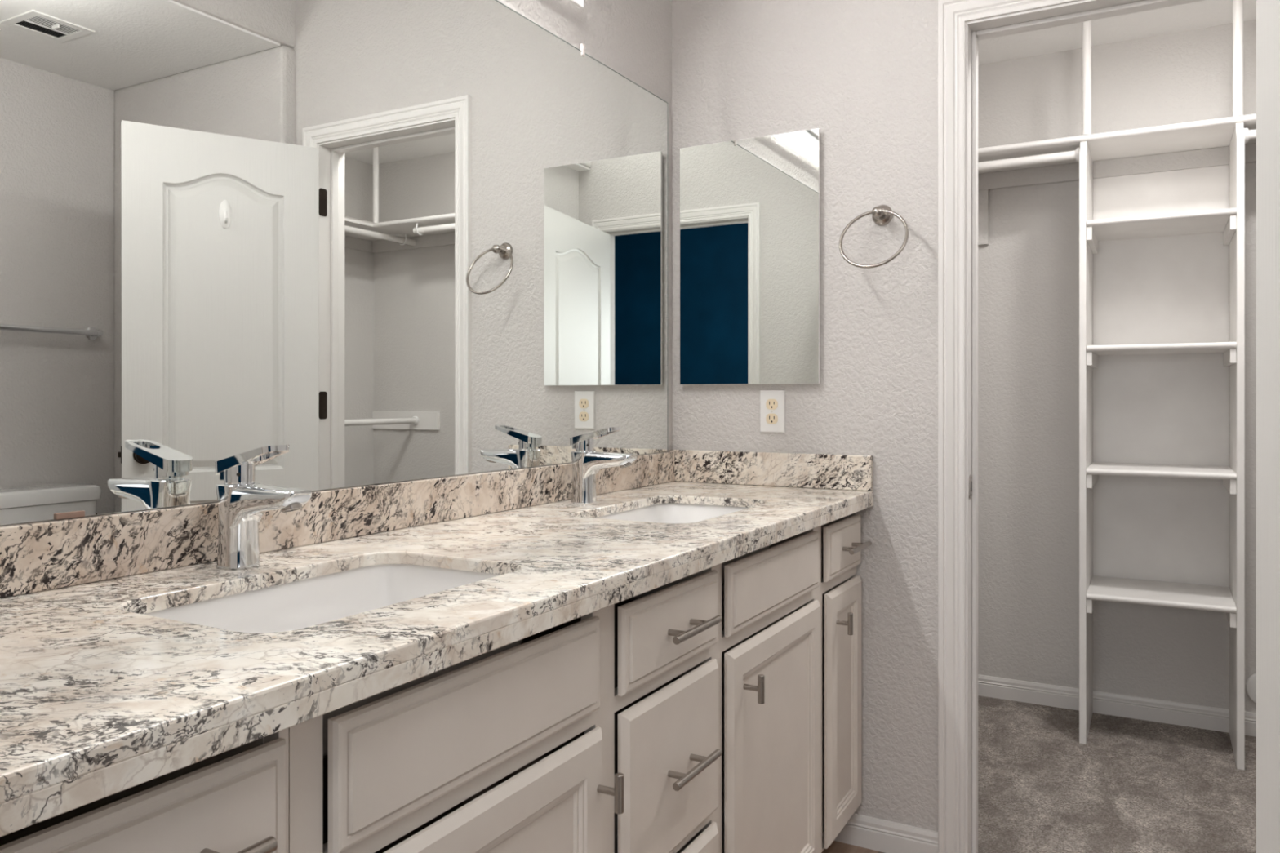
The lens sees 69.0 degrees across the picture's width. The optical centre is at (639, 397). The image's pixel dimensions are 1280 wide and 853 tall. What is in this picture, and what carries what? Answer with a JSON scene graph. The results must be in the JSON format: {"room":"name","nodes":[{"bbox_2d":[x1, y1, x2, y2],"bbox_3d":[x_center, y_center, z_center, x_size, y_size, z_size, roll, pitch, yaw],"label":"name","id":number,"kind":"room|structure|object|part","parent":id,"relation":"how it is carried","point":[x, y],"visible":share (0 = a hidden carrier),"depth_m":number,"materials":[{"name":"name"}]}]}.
{"room":"bathroom","nodes":[
{"label":"bathroom","id":0,"kind":"room"},
{"bbox_2d":[0,0,671,526],"bbox_3d":[-0.472,-0.295,1.783,0.120,2.900,2.340,0,0,29],"label":"wall","id":1,"kind":"structure","parent":0,"point":[633,38],"depth_m":2.46,"materials":[{"name":"paint"}]},
{"bbox_2d":[0,0,667,525],"bbox_3d":[-0.421,-0.349,1.740,0.011,1.006,2.054,0,0,29],"label":"vanity mirror","id":2,"kind":"object","parent":1,"relation":"attached to","point":[378,242],"visible":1,"depth_m":1.53,"materials":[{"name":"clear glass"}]},
{"bbox_2d":[0,452,674,598],"bbox_3d":[-0.415,0.197,1.740,0.020,0.084,2.076,0,0,29],"label":"backsplash","id":3,"kind":"structure","parent":1,"relation":"attached to","point":[46,555],"depth_m":1.45,"materials":[{"name":"stone"}]},
{"bbox_2d":[671,0,937,831],"bbox_3d":[0.815,-0.295,2.337,1.590,2.900,0.120,0,0,29],"label":"wall","id":4,"kind":"structure","parent":0,"point":[864,73],"depth_m":2.40,"materials":[{"name":"paint"}]},
{"bbox_2d":[680,128,819,384],"bbox_3d":[0.295,-0.370,2.545,0.407,0.668,0.021,0,0,29],"label":"medicine cabinet","id":5,"kind":"object","parent":4,"relation":"attached to","point":[749,208],"visible":1,"depth_m":2.53,"materials":[{"name":"silver mirror"}]},
{"bbox_2d":[669,448,872,490],"bbox_3d":[0.340,0.194,2.520,0.579,0.090,0.020,0,0,29],"label":"backsplash","id":6,"kind":"structure","parent":4,"relation":"attached to","point":[824,471],"depth_m":2.50,"materials":[{"name":"stone"}]},
{"bbox_2d":[760,390,785,432],"bbox_3d":[0.357,0.038,2.518,0.070,0.114,0.008,0,0,29],"label":"wall outlet","id":7,"kind":"object","parent":4,"relation":"attached to","point":[772,402],"visible":1,"depth_m":2.52,"materials":[{"name":"white plastic"}]},
{"bbox_2d":[765,413,777,424],"bbox_3d":[0.356,0.058,2.516,0.033,0.028,0.002,0,0,29],"label":"receptacle","id":8,"kind":"object","parent":7,"relation":"attached to","point":[771,419],"depth_m":2.52,"materials":[{"name":"beige plastic"}]},
{"bbox_2d":[765,399,777,409],"bbox_3d":[0.356,0.019,2.516,0.033,0.028,0.002,0,0,29],"label":"receptacle","id":9,"kind":"object","parent":7,"relation":"attached to","point":[771,404],"depth_m":2.52,"materials":[{"name":"beige plastic"}]},
{"bbox_2d":[839,204,908,268],"bbox_3d":[0.588,-0.403,2.323,0.172,0.176,0.124,0,0,29],"label":"towel ring","id":10,"kind":"object","parent":4,"relation":"attached to","point":[882,215],"visible":1,"depth_m":2.32,"materials":[{"name":"grey metal"}]},
{"bbox_3d":[0.600,-0.464,2.344,0.028,0.028,0.048,0,0,29],"label":"post","id":11,"kind":"part","parent":10,"relation":"part of","materials":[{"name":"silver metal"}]},
{"bbox_2d":[833,813,937,852],"bbox_3d":[0.619,1.116,2.371,0.274,0.078,0.011,0,0,29],"label":"baseboard","id":12,"kind":"structure","parent":4,"relation":"attached to","point":[860,830],"depth_m":2.36,"materials":[{"name":"white wood"}]},
{"bbox_2d":[937,0,1081,852],"bbox_3d":[1.073,0.088,2.114,0.767,2.133,0.018,0,0,29],"label":"trim","id":13,"kind":"structure","parent":4,"relation":"attached to","point":[953,15],"depth_m":2.28,"materials":[{"name":"white wood"}]},
{"bbox_2d":[964,0,1204,852],"bbox_3d":[1.101,0.112,2.164,0.673,2.086,0.146,0,0,29],"label":"trim","id":14,"kind":"structure","parent":4,"relation":"attached to","point":[1082,11],"depth_m":2.31,"materials":[{"name":"white paint"},{"name":"wood"}]},
{"bbox_3d":[0.816,0.221,2.302,0.002,0.058,0.032,0,0,29],"label":"strike plate","id":15,"kind":"part","parent":14,"relation":"part of","materials":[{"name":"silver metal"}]},
{"bbox_2d":[821,695,1256,852],"bbox_3d":[1.054,1.203,1.728,2.800,0.104,3.730,0,0,29],"label":"floor","id":16,"kind":"structure","parent":0,"point":[1135,785],"depth_m":2.76,"materials":[{"name":"carpet"}]},
{"bbox_2d":[0,727,288,852],"bbox_3d":[-0.592,0.719,0.822,0.582,0.872,0.297,0,0,29],"label":"base cabinet","id":17,"kind":"object","parent":16,"relation":"on","point":[236,800],"visible":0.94,"depth_m":0.75,"materials":[{"name":"paint"}]},
{"bbox_3d":[-0.334,0.364,0.735,0.031,0.010,0.010,0,0,29],"label":"post","id":18,"kind":"part","parent":17,"relation":"part of","materials":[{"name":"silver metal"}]},
{"bbox_3d":[-0.338,0.364,0.693,0.012,0.012,0.156,0,0,29],"label":"drawer pull","id":19,"kind":"part","parent":17,"relation":"part of","materials":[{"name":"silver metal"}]},
{"bbox_3d":[-0.396,0.669,0.712,0.019,0.772,0.297,0,0,29],"label":"frame","id":20,"kind":"part","parent":17,"relation":"part of","materials":[{"name":"paint"}]},
{"bbox_2d":[288,512,871,852],"bbox_3d":[-0.082,0.719,1.737,0.582,0.872,1.797,0,0,29],"label":"vanity cabinet","id":21,"kind":"object","parent":16,"relation":"on","point":[697,714],"visible":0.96,"depth_m":1.39,"materials":[{"name":"paint"}]},
{"bbox_2d":[0,481,873,836],"bbox_3d":[-0.165,0.259,1.612,0.580,0.039,2.096,0,0,29],"label":"countertop","id":22,"kind":"structure","parent":21,"relation":"on","point":[101,697],"depth_m":0.97,"materials":[{"name":"stone"}]},
{"bbox_2d":[214,444,311,569],"bbox_3d":[-0.525,0.152,1.294,0.160,0.173,0.052,0,0,29],"label":"faucet","id":23,"kind":"object","parent":22,"relation":"on","point":[242,502],"visible":1,"depth_m":1.29,"materials":[{"name":"silver metal"}]},
{"bbox_3d":[-0.566,0.107,1.317,0.041,0.033,0.041,0,0,29],"label":"handle","id":24,"kind":"part","parent":23,"relation":"part of","materials":[{"name":"silver metal"}]},
{"bbox_3d":[-0.543,0.091,1.304,0.119,0.051,0.046,0,0,29],"label":"lever","id":25,"kind":"part","parent":23,"relation":"part of","materials":[{"name":"silver metal"}]},
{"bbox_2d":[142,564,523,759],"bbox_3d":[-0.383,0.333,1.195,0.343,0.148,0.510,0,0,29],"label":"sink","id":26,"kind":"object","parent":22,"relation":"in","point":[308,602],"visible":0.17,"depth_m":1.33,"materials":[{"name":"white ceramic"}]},
{"bbox_2d":[569,426,637,504],"bbox_3d":[-0.083,0.152,2.084,0.160,0.173,0.052,0,0,29],"label":"faucet","id":27,"kind":"object","parent":22,"relation":"on","point":[587,463],"visible":1,"depth_m":2.08,"materials":[{"name":"silver metal"}]},
{"bbox_3d":[-0.125,0.107,2.107,0.041,0.033,0.041,0,0,29],"label":"handle","id":28,"kind":"part","parent":27,"relation":"part of","materials":[{"name":"silver metal"}]},
{"bbox_3d":[-0.102,0.091,2.094,0.119,0.051,0.046,0,0,29],"label":"lever","id":29,"kind":"part","parent":27,"relation":"part of","materials":[{"name":"silver metal"}]},
{"bbox_2d":[595,503,770,599],"bbox_3d":[0.076,0.333,2.018,0.343,0.148,0.516,0,0,29],"label":"sink","id":30,"kind":"object","parent":22,"relation":"in","point":[660,513],"visible":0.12,"depth_m":2.23,"materials":[{"name":"white ceramic"}]},
{"bbox_3d":[-0.171,0.364,1.073,0.014,0.127,0.471,0,0,29],"label":"false drawer","id":31,"kind":"part","parent":21,"relation":"part of","materials":[{"name":"paint"}]},
{"bbox_3d":[-0.169,0.751,1.077,0.014,0.591,0.479,0,0,29],"label":"door","id":32,"kind":"part","parent":21,"relation":"part of","materials":[{"name":"paint"}]},
{"bbox_3d":[-0.043,0.531,1.258,0.031,0.010,0.010,0,0,29],"label":"post","id":33,"kind":"part","parent":21,"relation":"part of","materials":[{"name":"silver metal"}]},
{"bbox_3d":[-0.028,0.531,1.250,0.012,0.051,0.012,0,0,29],"label":"door pull","id":34,"kind":"part","parent":21,"relation":"part of","materials":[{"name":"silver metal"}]},
{"bbox_3d":[0.054,0.586,1.477,0.014,0.262,0.328,0,0,29],"label":"drawer","id":35,"kind":"part","parent":21,"relation":"part of","materials":[{"name":"paint"}]},
{"bbox_3d":[0.054,0.364,1.477,0.014,0.127,0.328,0,0,29],"label":"drawer","id":36,"kind":"part","parent":21,"relation":"part of","materials":[{"name":"paint"}]},
{"bbox_3d":[0.058,0.584,1.439,0.031,0.010,0.010,0,0,29],"label":"post","id":37,"kind":"part","parent":21,"relation":"part of","materials":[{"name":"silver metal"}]},
{"bbox_3d":[0.058,0.364,1.439,0.031,0.010,0.010,0,0,29],"label":"post","id":38,"kind":"part","parent":21,"relation":"part of","materials":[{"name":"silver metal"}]},
{"bbox_3d":[0.092,0.584,1.464,0.012,0.012,0.156,0,0,29],"label":"drawer pull","id":39,"kind":"part","parent":21,"relation":"part of","materials":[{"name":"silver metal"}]},
{"bbox_3d":[0.092,0.364,1.464,0.012,0.012,0.156,0,0,29],"label":"drawer pull","id":40,"kind":"part","parent":21,"relation":"part of","materials":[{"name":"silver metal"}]},
{"bbox_3d":[0.095,0.364,1.507,0.031,0.010,0.010,0,0,29],"label":"post","id":41,"kind":"part","parent":21,"relation":"part of","materials":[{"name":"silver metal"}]},
{"bbox_3d":[0.095,0.584,1.507,0.031,0.010,0.010,0,0,29],"label":"post","id":42,"kind":"part","parent":21,"relation":"part of","materials":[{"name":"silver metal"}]},
{"bbox_3d":[0.054,0.893,1.477,0.014,0.307,0.328,0,0,29],"label":"drawer","id":43,"kind":"part","parent":21,"relation":"part of","materials":[{"name":"paint"}]},
{"bbox_3d":[0.205,0.531,1.704,0.031,0.010,0.010,0,0,29],"label":"post","id":44,"kind":"part","parent":21,"relation":"part of","materials":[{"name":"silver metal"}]},
{"bbox_3d":[0.220,0.531,1.695,0.012,0.051,0.012,0,0,29],"label":"door pull","id":45,"kind":"part","parent":21,"relation":"part of","materials":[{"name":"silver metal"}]},
{"bbox_3d":[0.279,0.364,1.881,0.014,0.127,0.500,0,0,29],"label":"false drawer","id":46,"kind":"part","parent":21,"relation":"part of","materials":[{"name":"paint"}]},
{"bbox_3d":[0.281,0.752,1.884,0.014,0.589,0.506,0,0,29],"label":"door","id":47,"kind":"part","parent":21,"relation":"part of","materials":[{"name":"paint"}]},
{"bbox_3d":[0.498,0.364,2.274,0.014,0.127,0.275,0,0,29],"label":"drawer","id":48,"kind":"part","parent":21,"relation":"part of","materials":[{"name":"paint"}]},
{"bbox_3d":[0.478,0.531,2.193,0.031,0.010,0.010,0,0,29],"label":"post","id":49,"kind":"part","parent":21,"relation":"part of","materials":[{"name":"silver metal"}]},
{"bbox_3d":[0.500,0.752,2.278,0.014,0.589,0.270,0,0,29],"label":"door","id":50,"kind":"part","parent":21,"relation":"part of","materials":[{"name":"paint"}]},
{"bbox_3d":[0.501,0.364,2.235,0.031,0.010,0.010,0,0,29],"label":"post","id":51,"kind":"part","parent":21,"relation":"part of","materials":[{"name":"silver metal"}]},
{"bbox_3d":[0.493,0.531,2.184,0.012,0.051,0.012,0,0,29],"label":"door pull","id":52,"kind":"part","parent":21,"relation":"part of","materials":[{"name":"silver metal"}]},
{"bbox_3d":[0.539,0.364,2.302,0.031,0.010,0.010,0,0,29],"label":"post","id":53,"kind":"part","parent":21,"relation":"part of","materials":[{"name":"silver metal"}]},
{"bbox_3d":[0.535,0.364,2.260,0.012,0.012,0.156,0,0,29],"label":"drawer pull","id":54,"kind":"part","parent":21,"relation":"part of","materials":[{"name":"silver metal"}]},
{"bbox_2d":[1079,122,1244,770],"bbox_3d":[1.752,0.145,3.146,0.463,2.011,0.373,0,0,29],"label":"shelving unit","id":55,"kind":"object","parent":16,"relation":"on","point":[1156,353],"visible":1,"depth_m":3.24,"materials":[{"name":"white wood"}]},
{"bbox_2d":[977,147,1079,171],"bbox_3d":[1.265,-0.824,3.300,0.536,0.052,0.048,0,0,29],"label":"clothes rod","id":56,"kind":"object","parent":55,"relation":"attached to","point":[1069,155],"visible":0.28,"depth_m":3.24,"materials":[{"name":"white plastic"}]},
{"bbox_2d":[1075,147,1079,161],"bbox_3d":[1.493,-0.826,3.173,0.014,0.048,0.048,0,0,29],"label":"socket","id":57,"kind":"object","parent":56,"relation":"attached to","point":[1077,149],"depth_m":3.16,"materials":[{"name":"white plastic"}]},
{"bbox_3d":[1.555,0.145,3.246,0.021,2.011,0.348,0,0,29],"label":"panel","id":58,"kind":"part","parent":55,"relation":"part of","materials":[{"name":"white wood"}]},
{"bbox_2d":[977,114,1256,173],"bbox_3d":[2.024,-0.871,3.017,2.136,0.022,0.330,0,0,29],"label":"wall shelf","id":59,"kind":"object","parent":55,"relation":"on","point":[1218,132],"visible":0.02,"depth_m":3.17,"materials":[{"name":"white wood"}]},
{"bbox_2d":[1081,20,1091,135],"bbox_3d":[1.505,-1.083,3.140,0.029,0.402,0.029,0,0,29],"label":"support pole","id":60,"kind":"object","parent":59,"relation":"on","point":[1086,25],"visible":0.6,"depth_m":3.13,"materials":[{"name":"white wood"}]},
{"bbox_2d":[1232,0,1243,116],"bbox_3d":[1.881,-1.083,2.931,0.029,0.402,0.029,0,0,29],"label":"support pole","id":61,"kind":"object","parent":59,"relation":"on","point":[1237,5],"visible":1,"depth_m":2.92,"materials":[{"name":"white wood"}]},
{"bbox_3d":[1.840,-0.066,3.305,0.420,1.462,0.009,0,0,29],"label":"panel","id":62,"kind":"part","parent":55,"relation":"part of","materials":[{"name":"white wood"}]},
{"bbox_3d":[1.747,0.660,3.137,0.420,0.020,0.352,0,0,29],"label":"shelf","id":63,"kind":"part","parent":55,"relation":"part of","materials":[{"name":"white wood"}]},
{"bbox_3d":[1.747,0.246,3.137,0.420,0.020,0.352,0,0,29],"label":"shelf","id":64,"kind":"part","parent":55,"relation":"part of","materials":[{"name":"white wood"}]},
{"bbox_3d":[1.747,-0.162,3.137,0.420,0.020,0.352,0,0,29],"label":"shelf","id":65,"kind":"part","parent":55,"relation":"part of","materials":[{"name":"white wood"}]},
{"bbox_3d":[1.747,-0.577,3.137,0.420,0.020,0.352,0,0,29],"label":"shelf","id":66,"kind":"part","parent":55,"relation":"part of","materials":[{"name":"white wood"}]},
{"bbox_3d":[1.941,0.145,3.031,0.021,2.011,0.348,0,0,29],"label":"panel","id":67,"kind":"part","parent":55,"relation":"part of","materials":[{"name":"white wood"}]},
{"bbox_2d":[1244,127,1256,143],"bbox_3d":[2.153,-0.826,2.805,0.568,0.048,0.048,0,0,29],"label":"clothes rod","id":68,"kind":"object","parent":55,"relation":"attached to","point":[1249,135],"visible":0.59,"depth_m":2.92,"materials":[{"name":"white plastic"}]},
{"bbox_2d":[1244,127,1248,143],"bbox_3d":[1.911,-0.826,2.940,0.014,0.048,0.048,0,0,29],"label":"socket","id":69,"kind":"object","parent":68,"relation":"attached to","point":[1246,130],"depth_m":2.92,"materials":[{"name":"white plastic"}]},
{"bbox_3d":[2.153,-0.826,2.805,0.568,0.031,0.031,0,0,29],"label":"rod","id":70,"kind":"part","parent":68,"relation":"part of","materials":[{"name":"white metal"}]},
{"bbox_2d":[977,19,1256,712],"bbox_3d":[2.087,-0.065,3.242,2.270,2.440,0.120,0,0,29],"label":"wall","id":71,"kind":"structure","parent":0,"point":[1028,267],"depth_m":3.47,"materials":[{"name":"paint"}]},
{"bbox_2d":[977,163,1079,245],"bbox_3d":[1.401,-0.723,3.544,0.536,0.272,0.020,0,0,29],"label":"board","id":72,"kind":"object","parent":71,"relation":"attached to","point":[1067,172],"visible":0.3,"depth_m":3.53,"materials":[{"name":"paint"}]},
{"bbox_2d":[977,674,1256,736],"bbox_3d":[2.103,1.112,3.158,2.140,0.078,0.011,0,0,29],"label":"baseboard","id":73,"kind":"structure","parent":71,"relation":"attached to","point":[1202,717],"depth_m":3.36,"materials":[{"name":"white wood"}]},
{"bbox_2d":[1093,146,1229,178],"bbox_3d":[1.838,-0.829,3.300,0.420,0.062,0.020,0,0,29],"label":"board","id":74,"kind":"object","parent":71,"relation":"attached to","point":[1214,157],"visible":1,"depth_m":3.29,"materials":[{"name":"paint"}]},
{"bbox_2d":[1244,143,1256,164],"bbox_3d":[2.537,-0.829,2.911,1.136,0.062,0.020,0,0,29],"label":"board","id":75,"kind":"object","parent":71,"relation":"attached to","point":[1251,148],"visible":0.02,"depth_m":3.16,"materials":[{"name":"paint"}]},
{"bbox_2d":[1245,673,1256,703],"bbox_3d":[2.116,0.989,3.149,0.116,0.116,0.013,0,0,29],"label":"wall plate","id":76,"kind":"object","parent":71,"relation":"attached to","point":[1251,684],"visible":0.35,"depth_m":3.17,"materials":[{"name":"white plastic"}]},
{"bbox_2d":[977,0,1256,65],"bbox_3d":[1.773,-1.335,2.679,2.270,0.100,1.410,0,0,29],"label":"ceiling","id":77,"kind":"structure","parent":0,"point":[1206,13],"depth_m":3.26,"materials":[{"name":"paint"}]},
{"bbox_3d":[0.176,-0.295,0.152,2.600,2.900,0.120,0,0,29],"label":"wall","id":78,"kind":"structure","parent":0,"visible":0},
{"bbox_2d":[1256,0,1279,852],"bbox_3d":[0.529,0.122,0.531,0.097,2.045,0.862,0,0,20],"label":"door","id":79,"kind":"structure","parent":78,"relation":"in","point":[1268,11],"depth_m":0.91,"materials":[{"name":"grey wood"}]}
]}

